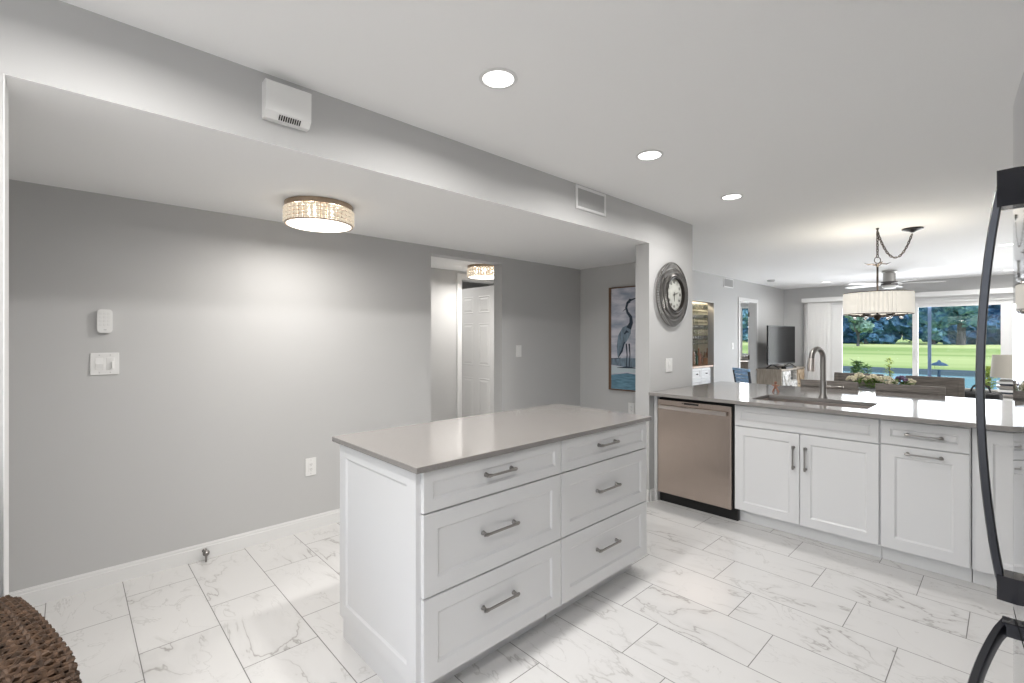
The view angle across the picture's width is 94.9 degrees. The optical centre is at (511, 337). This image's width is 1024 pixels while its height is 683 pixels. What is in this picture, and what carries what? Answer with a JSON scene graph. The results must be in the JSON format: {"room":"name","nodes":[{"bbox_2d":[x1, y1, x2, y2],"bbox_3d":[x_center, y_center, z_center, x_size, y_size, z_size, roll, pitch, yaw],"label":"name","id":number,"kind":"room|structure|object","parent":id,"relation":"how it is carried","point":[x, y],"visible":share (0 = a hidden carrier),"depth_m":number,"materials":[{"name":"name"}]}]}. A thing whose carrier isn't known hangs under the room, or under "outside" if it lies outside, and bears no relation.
{"room":"kitchen","nodes":[
{"label":"kitchen","id":0,"kind":"room"},
{"bbox_2d":[0,0,691,597],"bbox_3d":[-0.880,0.150,2.105,7.010,2.440,0.130,0,0,-43],"label":"wall","id":1,"kind":"structure","parent":0,"point":[55,43],"depth_m":2.05,"materials":[{"name":"grey paint"}]},
{"bbox_2d":[3,74,8,595],"bbox_3d":[-1.568,0.290,1.457,0.004,2.160,0.138,0,0,-43],"label":"trim","id":2,"kind":"structure","parent":1,"relation":"attached to","point":[5,87],"depth_m":1.43,"materials":[{"name":"white paint"}]},
{"bbox_2d":[262,78,311,131],"bbox_3d":[-0.925,-0.954,1.935,0.176,0.146,0.055,0,0,-43],"label":"box","id":3,"kind":"object","parent":1,"relation":"attached to","point":[282,104],"visible":1,"depth_m":1.91,"materials":[{"name":"white plastic"}]},
{"bbox_2d":[575,184,605,216],"bbox_3d":[0.568,-0.980,3.375,0.350,0.165,0.010,0,0,-43],"label":"air vent","id":4,"kind":"object","parent":1,"relation":"in","point":[586,199],"visible":1,"depth_m":3.36,"materials":[{"name":"white metal"}]},
{"bbox_2d":[645,488,654,501],"bbox_3d":[1.127,1.322,3.990,0.084,0.096,0.144,0,0,-43],"label":"baseboard","id":5,"kind":"structure","parent":1,"relation":"attached to","point":[652,492],"depth_m":3.93,"materials":[{"name":"white paint"}]},
{"bbox_2d":[665,358,671,371],"bbox_3d":[1.387,0.244,4.147,0.115,0.118,0.012,0,0,-43],"label":"light switch","id":6,"kind":"object","parent":1,"relation":"attached to","point":[668,362],"visible":1,"depth_m":4.14,"materials":[{"name":"white plastic"}]},
{"bbox_2d":[656,262,687,326],"bbox_3d":[1.426,-0.380,4.149,0.570,0.570,0.060,0,0,-43],"label":"wall clock","id":7,"kind":"object","parent":1,"relation":"attached to","point":[673,292],"visible":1,"depth_m":4.13,"materials":[{"name":"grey metal"}]},
{"bbox_2d":[5,74,692,271],"bbox_3d":[-1.096,-0.980,3.565,5.900,0.380,2.550,0,0,-43],"label":"ceiling","id":8,"kind":"structure","parent":0,"point":[58,137],"depth_m":2.37,"materials":[{"name":"white paint"}]},
{"bbox_2d":[282,196,354,232],"bbox_3d":[-1.150,-0.725,2.806,0.400,0.130,0.397,0,0,-43],"label":"flush light","id":9,"kind":"object","parent":8,"relation":"attached to","point":[305,213],"visible":1,"depth_m":2.68,"materials":[{"name":"beige"}]},
{"bbox_2d":[286,218,350,232],"bbox_3d":[-1.150,-0.666,2.806,0.358,0.012,0.358,0,0,-43],"label":"diffuser","id":10,"kind":"object","parent":9,"relation":"attached to","point":[321,225],"depth_m":2.77,"materials":[{"name":"white"}]},
{"bbox_2d":[467,264,493,279],"bbox_3d":[-0.302,-0.725,5.215,0.400,0.130,0.397,0,0,-43],"label":"flush light","id":11,"kind":"object","parent":8,"relation":"attached to","point":[474,271],"visible":0.71,"depth_m":5.05,"materials":[{"name":"beige"}]},
{"bbox_2d":[469,275,493,278],"bbox_3d":[-0.302,-0.666,5.215,0.358,0.012,0.358,0,0,-43],"label":"diffuser","id":12,"kind":"object","parent":11,"relation":"attached to","point":[470,276],"depth_m":5.14,"materials":[{"name":"white"}]},
{"bbox_2d":[9,179,783,592],"bbox_3d":[1.127,0.100,6.309,12.900,2.540,0.770,0,0,-43],"label":"wall","id":13,"kind":"structure","parent":0,"point":[244,345],"depth_m":2.94,"materials":[{"name":"grey paint"}]},
{"bbox_2d":[90,353,118,374],"bbox_3d":[-2.241,0.145,2.588,0.121,0.121,0.018,0,0,-43],"label":"light switch","id":14,"kind":"object","parent":13,"relation":"attached to","point":[100,363],"visible":1,"depth_m":2.59,"materials":[{"name":"white plastic"}]},
{"bbox_2d":[97,309,112,332],"bbox_3d":[-2.239,-0.090,2.585,0.064,0.128,0.026,0,0,-43],"label":"alarm keypad","id":15,"kind":"object","parent":13,"relation":"attached to","point":[104,316],"visible":1,"depth_m":2.58,"materials":[{"name":"white plastic"}]},
{"bbox_2d":[9,508,339,606],"bbox_3d":[-1.248,1.322,3.529,5.630,0.096,0.014,0,0,-43],"label":"baseboard","id":16,"kind":"structure","parent":13,"relation":"attached to","point":[59,589],"depth_m":2.77,"materials":[{"name":"white paint"}]},
{"bbox_2d":[202,548,209,561],"bbox_3d":[-1.876,1.332,2.878,0.038,0.072,0.069,0,0,-43],"label":"door stop","id":17,"kind":"object","parent":13,"relation":"attached to","point":[205,551],"visible":1,"depth_m":2.86,"materials":[{"name":"silver metal"}]},
{"bbox_2d":[305,457,315,475],"bbox_3d":[-1.436,0.922,3.354,0.076,0.125,0.009,0,0,-43],"label":"wall outlet","id":18,"kind":"object","parent":13,"relation":"attached to","point":[310,463],"visible":1,"depth_m":3.35,"materials":[{"name":"white plastic"}]},
{"bbox_2d":[309,462,312,471],"bbox_3d":[-1.435,0.922,3.353,0.033,0.066,0.005,0,0,-43],"label":"socket","id":19,"kind":"object","parent":18,"relation":"attached to","point":[310,463],"depth_m":3.35,"materials":[{"name":"white plastic"}]},
{"bbox_2d":[516,345,520,356],"bbox_3d":[0.070,0.138,4.774,0.075,0.118,0.012,0,0,-43],"label":"light switch","id":20,"kind":"object","parent":13,"relation":"attached to","point":[518,347],"visible":1,"depth_m":4.77,"materials":[{"name":"white plastic"}]},
{"bbox_2d":[692,304,707,357],"bbox_3d":[2.890,-0.236,7.993,0.789,1.168,0.539,0,0,-43],"label":"mirror","id":21,"kind":"object","parent":13,"relation":"attached to","point":[703,348],"visible":0.25,"depth_m":8.12,"materials":[{"name":"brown mirror"}]},
{"bbox_2d":[723,277,732,287],"bbox_3d":[3.869,-0.975,8.401,0.420,0.170,0.010,0,0,-43],"label":"air vent","id":22,"kind":"object","parent":13,"relation":"in","point":[727,282],"visible":1,"depth_m":8.37,"materials":[{"name":"white paint"}]},
{"bbox_2d":[745,305,749,368],"bbox_3d":[4.926,0.348,9.756,0.162,2.020,0.759,0,0,27],"label":"door","id":23,"kind":"structure","parent":13,"relation":"in","point":[748,356],"depth_m":9.43,"materials":[{"name":"white paint"}]},
{"bbox_2d":[738,297,757,383],"bbox_3d":[4.509,0.310,9.085,0.970,2.120,0.136,0,0,-43],"label":"trim","id":24,"kind":"structure","parent":13,"relation":"attached to","point":[754,303],"depth_m":9.34,"materials":[{"name":"white paint"}]},
{"bbox_2d":[431,268,493,421],"bbox_3d":[-0.695,0.120,4.961,3.400,2.500,1.070,0,0,-43],"label":"wall","id":25,"kind":"structure","parent":0,"point":[443,281],"depth_m":5.45,"materials":[{"name":"grey paint"}]},
{"bbox_2d":[457,273,493,417],"bbox_3d":[-0.410,0.305,5.872,0.775,2.130,0.136,0,0,-43],"label":"trim","id":26,"kind":"structure","parent":25,"relation":"attached to","point":[460,277],"depth_m":5.58,"materials":[{"name":"white paint"}]},
{"bbox_2d":[462,285,493,416],"bbox_3d":[-0.465,0.343,6.320,0.162,2.030,0.809,0,0,-43],"label":"door","id":27,"kind":"structure","parent":25,"relation":"in","point":[478,302],"depth_m":6.31,"materials":[{"name":"white paint"}]},
{"bbox_2d":[462,281,492,288],"bbox_3d":[-0.797,0.150,6.673,2.800,2.440,1.800,0,0,-43],"label":"wall","id":28,"kind":"structure","parent":0,"point":[465,285],"depth_m":7.90,"materials":[{"name":"grey paint"}]},
{"bbox_2d":[33,499,1012,682],"bbox_3d":[1.438,1.420,5.069,14.450,0.100,9.000,0,0,-43],"label":"floor","id":29,"kind":"structure","parent":0,"point":[711,598],"depth_m":2.28,"materials":[{"name":"tile"}]},
{"bbox_2d":[0,595,81,682],"bbox_3d":[-1.418,0.857,1.002,0.571,1.026,0.703,0,0,34],"label":"wicker armchair","id":30,"kind":"object","parent":29,"relation":"on","point":[31,650],"visible":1,"depth_m":1.15,"materials":[{"name":"brown wicker"}]},
{"bbox_2d":[340,441,560,682],"bbox_3d":[-0.272,0.925,2.173,0.774,0.889,0.696,0,0,-43],"label":"base cabinet","id":31,"kind":"object","parent":29,"relation":"on","point":[442,569],"visible":1,"depth_m":1.89,"materials":[{"name":"white paint"}]},
{"bbox_2d":[332,404,650,473],"bbox_3d":[-0.012,0.468,2.446,1.571,0.024,0.726,0,0,-43],"label":"countertop","id":32,"kind":"structure","parent":31,"relation":"on","point":[429,446],"depth_m":2.21,"materials":[{"name":"stone"}]},
{"bbox_2d":[545,421,646,618],"bbox_3d":[0.293,0.925,2.706,0.776,0.889,0.696,0,0,-43],"label":"base cabinet","id":33,"kind":"object","parent":29,"relation":"on","point":[604,473],"visible":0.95,"depth_m":2.42,"materials":[{"name":"white paint"}]},
{"bbox_2d":[654,396,659,499],"bbox_3d":[1.447,0.927,4.185,0.650,0.886,0.028,0,0,-43],"label":"filler panel","id":34,"kind":"object","parent":29,"relation":"on","point":[657,493],"visible":0.24,"depth_m":3.96,"materials":[{"name":"white paint"}]},
{"bbox_2d":[658,397,739,520],"bbox_3d":[1.647,0.937,3.906,0.642,0.866,0.636,0,0,-43],"label":"dishwasher","id":35,"kind":"object","parent":29,"relation":"on","point":[696,438],"visible":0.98,"depth_m":3.69,"materials":[{"name":"silver metal"}]},
{"bbox_2d":[692,367,709,385],"bbox_3d":[2.899,0.934,7.913,0.690,0.872,0.650,0,0,-43],"label":"bar cabinet","id":36,"kind":"object","parent":29,"relation":"on","point":[699,375],"visible":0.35,"depth_m":7.68,"materials":[{"name":"white paint"}]},
{"bbox_2d":[692,364,712,368],"bbox_3d":[2.924,0.481,7.957,0.789,0.032,0.630,0,0,-43],"label":"countertop","id":37,"kind":"structure","parent":36,"relation":"on","point":[703,365],"depth_m":7.81,"materials":[{"name":"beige stone"}]},
{"bbox_2d":[692,347,694,364],"bbox_3d":[3.036,0.315,7.870,0.068,0.300,0.068,0,0,-43],"label":"bottle","id":38,"kind":"object","parent":37,"relation":"on","point":[693,352],"visible":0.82,"depth_m":7.84,"materials":[{"name":"white"}]},
{"bbox_2d":[695,351,697,364],"bbox_3d":[3.109,0.344,7.939,0.068,0.240,0.068,0,0,-43],"label":"bottle","id":39,"kind":"object","parent":37,"relation":"on","point":[696,355],"visible":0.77,"depth_m":7.91,"materials":[{"name":"green"}]},
{"bbox_2d":[697,348,700,364],"bbox_3d":[3.182,0.325,8.008,0.068,0.280,0.068,0,0,-43],"label":"bottle","id":40,"kind":"object","parent":37,"relation":"on","point":[698,353],"visible":0.83,"depth_m":7.98,"materials":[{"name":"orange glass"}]},
{"bbox_2d":[701,352,703,364],"bbox_3d":[3.254,0.354,8.076,0.068,0.220,0.068,0,0,-43],"label":"bottle","id":41,"kind":"object","parent":37,"relation":"on","point":[702,357],"visible":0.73,"depth_m":8.05,"materials":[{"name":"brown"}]},
{"bbox_2d":[732,367,751,382],"bbox_3d":[3.839,0.928,7.406,0.505,0.886,0.470,0,0,-3],"label":"slatted chair","id":42,"kind":"object","parent":29,"relation":"on","point":[736,374],"visible":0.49,"depth_m":7.37,"materials":[{"name":"blue"}]},
{"bbox_2d":[740,360,747,382],"bbox_3d":[5.158,0.955,10.987,0.535,0.830,0.860,0,0,-43],"label":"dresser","id":43,"kind":"object","parent":29,"relation":"on","point":[743,364],"visible":0.09,"depth_m":10.57,"materials":[{"name":"wood"}]},
{"bbox_2d":[756,366,804,386],"bbox_3d":[5.534,0.993,9.624,1.490,0.755,0.498,0,0,-43],"label":"media console","id":44,"kind":"object","parent":29,"relation":"on","point":[764,376],"visible":0.51,"depth_m":9.22,"materials":[{"name":"brown wood"}]},
{"bbox_2d":[766,325,796,368],"bbox_3d":[5.400,0.191,9.414,1.260,0.848,0.240,0,0,-38],"label":"television","id":45,"kind":"object","parent":44,"relation":"on","point":[780,339],"visible":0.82,"depth_m":9.35,"materials":[{"name":"black plastic"}]},
{"bbox_2d":[781,366,793,368],"bbox_3d":[5.473,0.592,9.339,0.460,0.044,0.090,0,0,-43],"label":"bar","id":46,"kind":"object","parent":44,"relation":"on","point":[782,367],"visible":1,"depth_m":9.24,"materials":[{"name":"black plastic"}]},
{"bbox_2d":[735,404,881,557],"bbox_3d":[2.171,0.927,3.393,0.684,0.886,0.862,0,0,-43],"label":"base cabinet","id":47,"kind":"object","parent":29,"relation":"on","point":[812,475],"visible":0.94,"depth_m":3.14,"materials":[{"name":"white paint"}]},
{"bbox_2d":[649,381,1012,431],"bbox_3d":[2.637,0.469,3.359,1.433,0.026,2.862,0,0,-43],"label":"countertop","id":48,"kind":"structure","parent":47,"relation":"on","point":[941,410],"depth_m":3.35,"materials":[{"name":"stone"}]},
{"bbox_2d":[772,381,779,391],"bbox_3d":[2.204,0.412,3.929,0.024,0.093,0.061,0,0,-43],"label":"figurine","id":49,"kind":"object","parent":48,"relation":"on","point":[775,385],"visible":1,"depth_m":3.92,"materials":[{"name":"orange metal"}]},
{"bbox_2d":[761,398,872,408],"bbox_3d":[2.158,0.599,3.377,0.425,0.233,0.740,0,0,-43],"label":"sink","id":50,"kind":"object","parent":48,"relation":"in","point":[769,399],"visible":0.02,"depth_m":3.52,"materials":[{"name":"silver metal"}]},
{"bbox_2d":[807,346,843,398],"bbox_3d":[2.309,0.261,3.504,0.239,0.389,0.134,0,0,7],"label":"kitchen faucet","id":51,"kind":"object","parent":48,"relation":"on","point":[811,360],"visible":1,"depth_m":3.51,"materials":[{"name":"silver metal"}]},
{"bbox_2d":[800,379,857,389],"bbox_3d":[3.053,0.883,4.449,0.473,0.975,0.450,0,0,-43],"label":"dining chair","id":52,"kind":"object","parent":29,"relation":"on","point":[803,382],"visible":0.2,"depth_m":4.26,"materials":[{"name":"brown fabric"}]},
{"bbox_2d":[834,372,883,390],"bbox_3d":[3.666,0.883,5.041,0.473,0.975,0.450,0,0,-43],"label":"dining chair","id":53,"kind":"object","parent":29,"relation":"on","point":[838,376],"visible":0.14,"depth_m":5.26,"materials":[{"name":"grey fabric"}]},
{"bbox_2d":[875,383,945,395],"bbox_3d":[3.455,0.883,4.051,0.473,0.975,0.450,0,0,-43],"label":"dining chair","id":54,"kind":"object","parent":29,"relation":"on","point":[879,387],"visible":0.17,"depth_m":3.88,"materials":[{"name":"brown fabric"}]},
{"bbox_2d":[880,419,971,581],"bbox_3d":[2.604,0.927,2.934,0.684,0.886,0.398,0,0,-43],"label":"base cabinet","id":55,"kind":"object","parent":29,"relation":"on","point":[926,468],"visible":1,"depth_m":2.72,"materials":[{"name":"white paint"}]},
{"bbox_2d":[905,375,964,397],"bbox_3d":[4.095,0.883,4.587,0.473,0.975,0.450,0,0,-43],"label":"dining chair","id":56,"kind":"object","parent":29,"relation":"on","point":[955,387],"visible":0.16,"depth_m":4.66,"materials":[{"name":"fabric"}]},
{"bbox_2d":[972,428,1012,588],"bbox_3d":[2.947,0.927,2.571,0.684,0.886,0.592,0,0,-43],"label":"base cabinet","id":57,"kind":"object","parent":29,"relation":"on","point":[999,443],"visible":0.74,"depth_m":2.52,"materials":[{"name":"white paint"}]},
{"bbox_2d":[967,72,1023,682],"bbox_3d":[0.898,0.475,0.351,0.789,1.790,0.818,0,0,-43],"label":"refrigerator","id":58,"kind":"object","parent":29,"relation":"on","point":[1009,192],"visible":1,"depth_m":0.81,"materials":[{"name":"grey metal"}]},
{"bbox_3d":[5.858,1.120,5.886,0.500,0.500,0.720,0,0,-43],"label":"bench","id":59,"kind":"object","parent":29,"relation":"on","visible":0},
{"bbox_2d":[965,385,1002,399],"bbox_3d":[5.863,0.723,5.877,0.244,0.294,0.380,0,0,-43],"label":"duffel bag","id":60,"kind":"object","parent":59,"relation":"on","point":[969,392],"visible":0.46,"depth_m":5.77,"materials":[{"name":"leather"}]},
{"bbox_3d":[3.541,0.993,4.524,0.960,0.755,1.780,0,0,-43],"label":"dining table","id":61,"kind":"object","parent":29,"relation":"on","visible":0},
{"bbox_2d":[845,372,916,391],"bbox_3d":[3.545,0.481,4.523,0.309,0.267,0.556,0,0,-43],"label":"flower centerpiece","id":62,"kind":"object","parent":61,"relation":"on","point":[872,377],"visible":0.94,"depth_m":4.53,"materials":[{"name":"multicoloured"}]},
{"bbox_3d":[6.986,1.133,6.511,0.500,0.475,0.820,0,0,-43],"label":"side table","id":63,"kind":"object","parent":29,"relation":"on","visible":0},
{"bbox_2d":[990,353,1012,400],"bbox_3d":[6.929,0.555,6.499,0.450,0.680,0.450,0,0,-43],"label":"table lamp","id":64,"kind":"object","parent":63,"relation":"on","point":[1001,365],"visible":0.48,"depth_m":6.47,"materials":[{"name":"silver metal"}]},
{"bbox_2d":[60,0,1023,288],"bbox_3d":[1.987,-1.120,4.488,14.450,0.100,7.400,0,0,-43],"label":"ceiling","id":65,"kind":"structure","parent":0,"point":[834,122],"depth_m":2.10,"materials":[{"name":"white paint"}]},
{"bbox_2d":[479,67,517,88],"bbox_3d":[-0.056,-1.067,1.939,0.160,0.006,0.160,0,0,-43],"label":"recessed light","id":66,"kind":"object","parent":65,"relation":"in","point":[493,78],"visible":1,"depth_m":1.94,"materials":[{"name":"white plastic"}]},
{"bbox_2d":[636,150,663,160],"bbox_3d":[0.806,-1.067,2.753,0.160,0.006,0.160,0,0,-43],"label":"recessed light","id":67,"kind":"object","parent":65,"relation":"in","point":[647,155],"visible":1,"depth_m":2.76,"materials":[{"name":"white plastic"}]},
{"bbox_2d":[720,193,742,199],"bbox_3d":[1.667,-1.067,3.566,0.160,0.006,0.160,0,0,-43],"label":"recessed light","id":68,"kind":"object","parent":65,"relation":"in","point":[735,195],"visible":1,"depth_m":3.56,"materials":[{"name":"white plastic"}]},
{"bbox_2d":[843,226,923,320],"bbox_3d":[3.615,-0.619,4.605,0.630,0.898,0.594,0,0,-43],"label":"drum chandelier","id":69,"kind":"object","parent":65,"relation":"hanging from","point":[877,304],"visible":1,"depth_m":4.44,"materials":[{"name":"white fabric"}]},
{"bbox_2d":[850,313,900,314],"bbox_3d":[3.571,-0.239,4.593,0.516,0.006,0.516,0,0,-43],"label":"diffuser","id":70,"kind":"object","parent":69,"relation":"attached to","point":[850,313],"depth_m":4.57,"materials":[{"name":"white glass"}]},
{"bbox_2d":[845,270,945,288],"bbox_3d":[6.079,-0.924,7.544,1.260,0.289,1.292,0,0,-43],"label":"ceiling fan","id":71,"kind":"object","parent":65,"relation":"hanging from","point":[889,276],"visible":0.97,"depth_m":7.45,"materials":[{"name":"silver metal"}]},
{"bbox_2d":[580,262,635,413],"bbox_3d":[1.272,0.150,5.034,0.140,2.440,1.285,0,0,-43],"label":"wall","id":72,"kind":"structure","parent":0,"point":[595,283],"depth_m":5.28,"materials":[{"name":"grey paint"}]},
{"bbox_2d":[609,286,635,391],"bbox_3d":[1.322,0.013,4.874,0.044,1.105,0.735,0,0,-43],"label":"framed painting","id":73,"kind":"object","parent":72,"relation":"attached to","point":[622,300],"visible":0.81,"depth_m":5.00,"materials":[{"name":"brown wood"}]},
{"bbox_2d":[628,403,634,413],"bbox_3d":[1.261,0.750,4.965,0.009,0.118,0.075,0,0,-43],"label":"wall outlet","id":74,"kind":"object","parent":72,"relation":"attached to","point":[631,406],"visible":0.92,"depth_m":4.96,"materials":[{"name":"white plastic"}]},
{"bbox_2d":[858,387,874,391],"bbox_3d":[3.554,0.552,4.510,0.240,0.124,0.390,0,0,-43],"label":"bowl","id":75,"kind":"object","parent":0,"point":[872,389],"depth_m":4.55,"materials":[{"name":"grey metal"}]},
{"bbox_2d":[740,274,1012,365],"bbox_3d":[7.187,0.150,9.395,0.150,2.440,7.400,0,0,-43],"label":"wall","id":76,"kind":"structure","parent":0,"point":[793,307],"depth_m":9.79,"materials":[{"name":"grey paint"}]},
{"bbox_2d":[740,306,747,356],"bbox_3d":[5.410,-0.140,11.197,0.160,1.180,1.040,0,0,-43],"label":"window","id":77,"kind":"structure","parent":76,"relation":"in","point":[743,354],"depth_m":11.09,"materials":[{"name":"white glass"}]},
{"bbox_2d":[740,307,741,358],"bbox_3d":[5.236,-0.110,11.289,0.052,1.240,0.567,0,0,-43],"label":"curtain","id":78,"kind":"object","parent":77,"relation":"hanging from","point":[740,307],"visible":0.09,"depth_m":11.10,"materials":[{"name":"white fabric"}]},
{"bbox_2d":[801,288,1012,302],"bbox_3d":[7.486,-0.792,8.873,0.128,0.085,3.530,0,0,-43],"label":"blind valance","id":79,"kind":"object","parent":76,"relation":"attached to","point":[995,290],"visible":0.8,"depth_m":8.48,"materials":[{"name":"white plastic"}]},
{"bbox_2d":[832,297,1012,380],"bbox_3d":[7.659,0.340,8.899,0.145,2.060,2.750,0,0,-43],"label":"window","id":80,"kind":"structure","parent":76,"relation":"in","point":[1006,303],"depth_m":8.80,"materials":[{"name":"white plastic"}]},
{"bbox_2d":[804,293,1006,380],"bbox_3d":[7.490,0.288,8.877,0.082,2.104,3.490,0,0,-43],"label":"vertical blind","id":81,"kind":"object","parent":80,"relation":"attached to","point":[817,316],"visible":0.52,"depth_m":9.94,"materials":[{"name":"white fabric"}]},
{"bbox_2d":[832,293,1012,303],"bbox_3d":[7.597,0.310,8.840,0.015,2.120,2.890,0,0,-43],"label":"trim","id":82,"kind":"structure","parent":76,"relation":"attached to","point":[1007,294],"depth_m":8.44,"materials":[{"name":"white paint"}]},
{"label":"outside","id":83,"kind":"structure","parent":0,"visible":0},
{"bbox_3d":[9.052,1.450,9.918,3.220,0.120,26.000,0,0,-43],"label":"patio","id":84,"kind":"object","parent":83,"visible":0},
{"bbox_2d":[849,358,864,372],"bbox_3d":[8.070,0.940,10.979,0.372,0.903,0.420,0,0,-43],"label":"plant","id":85,"kind":"object","parent":84,"relation":"on","point":[855,368],"visible":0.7,"depth_m":10.95,"materials":[{"name":"green plant"}]},
{"bbox_2d":[860,363,872,373],"bbox_3d":[7.933,0.984,10.527,0.284,0.814,0.302,0,0,-43],"label":"plant","id":86,"kind":"object","parent":84,"relation":"on","point":[867,364],"visible":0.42,"depth_m":10.52,"materials":[{"name":"green plant"}]},
{"bbox_2d":[883,357,894,379],"bbox_3d":[8.408,0.916,10.488,0.228,0.950,0.268,0,0,-43],"label":"plant","id":87,"kind":"object","parent":84,"relation":"on","point":[890,373],"visible":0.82,"depth_m":10.46,"materials":[{"name":"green plant"}]},
{"bbox_2d":[931,360,948,376],"bbox_3d":[8.768,0.925,9.650,0.300,0.930,0.300,0,0,-43],"label":"lantern","id":88,"kind":"object","parent":84,"relation":"on","point":[938,363],"visible":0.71,"depth_m":9.62,"materials":[{"name":"blue"}]},
{"bbox_2d":[985,366,998,388],"bbox_3d":[9.233,0.951,9.150,0.389,0.881,0.364,0,0,-43],"label":"plant","id":89,"kind":"object","parent":84,"relation":"on","point":[988,368],"visible":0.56,"depth_m":9.11,"materials":[{"name":"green plant"}]},
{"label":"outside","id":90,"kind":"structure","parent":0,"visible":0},
{"bbox_2d":[843,366,992,377],"bbox_3d":[24.581,1.955,23.199,1.600,0.430,120.000,0,0,-43],"label":"bank","id":91,"kind":"object","parent":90,"point":[968,373],"depth_m":25.37,"materials":[{"name":"green plant"}]},
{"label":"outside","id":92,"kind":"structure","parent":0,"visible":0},
{"bbox_2d":[742,337,1000,370],"bbox_3d":[91.215,0.816,135.588,250.000,2.618,308.000,0,0,-43],"label":"fairway","id":93,"kind":"structure","parent":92,"point":[958,357],"depth_m":44.35,"materials":[{"name":"green plant"}]},
{"bbox_2d":[742,308,747,341],"bbox_3d":[66.217,-5.476,129.922,10.220,14.987,10.079,0,0,10],"label":"tree","id":94,"kind":"object","parent":93,"relation":"on","point":[744,311],"visible":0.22,"depth_m":128.09,"materials":[{"name":"green plant"}]},
{"bbox_2d":[845,316,874,345],"bbox_3d":[48.168,-0.990,65.116,2.991,6.540,3.595,0,0,-43],"label":"tree","id":95,"kind":"object","parent":93,"relation":"on","point":[858,325],"visible":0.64,"depth_m":64.93,"materials":[{"name":"green plant"}]},
{"bbox_2d":[844,317,890,343],"bbox_3d":[86.120,-6.016,114.267,9.441,15.929,8.197,0,0,-5],"label":"tree","id":96,"kind":"object","parent":93,"relation":"on","point":[878,329],"visible":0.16,"depth_m":112.42,"materials":[{"name":"green plant"}]},
{"bbox_2d":[742,305,1000,344],"bbox_3d":[86.805,-3.998,130.221,12.259,17.172,185.895,0,0,-43],"label":"undergrowth","id":97,"kind":"object","parent":93,"relation":"on","point":[897,327],"visible":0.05,"depth_m":115.58,"materials":[{"name":"green plant"}]},
{"bbox_2d":[902,334,918,342],"bbox_3d":[109.588,-8.437,127.426,12.495,21.081,10.849,0,0,-11],"label":"tree","id":98,"kind":"object","parent":93,"relation":"on","point":[906,337],"visible":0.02,"depth_m":128.34,"materials":[{"name":"green plant"}]},
{"bbox_2d":[906,314,946,343],"bbox_3d":[95.165,-5.149,105.870,9.604,14.280,9.738,0,0,-13],"label":"tree","id":99,"kind":"object","parent":93,"relation":"on","point":[936,335],"visible":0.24,"depth_m":105.08,"materials":[{"name":"green plant"}]},
{"bbox_2d":[918,305,978,344],"bbox_3d":[60.694,-5.387,63.709,10.605,15.340,10.558,0,0,-43],"label":"tree","id":100,"kind":"object","parent":93,"relation":"on","point":[961,316],"visible":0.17,"depth_m":63.53,"materials":[{"name":"green plant"}]},
{"bbox_2d":[987,305,1000,337],"bbox_3d":[103.397,-5.691,96.689,9.984,15.436,10.423,0,0,-20],"label":"tree","id":101,"kind":"object","parent":93,"relation":"on","point":[994,315],"visible":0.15,"depth_m":97.54,"materials":[{"name":"green plant"}]},
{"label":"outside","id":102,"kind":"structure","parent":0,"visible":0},
{"bbox_2d":[843,371,1000,389],"bbox_3d":[18.981,2.045,17.914,14.200,0.150,120.000,0,0,-43],"label":"pond","id":103,"kind":"structure","parent":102,"point":[969,381],"depth_m":23.15,"materials":[{"name":"teal liquid"}]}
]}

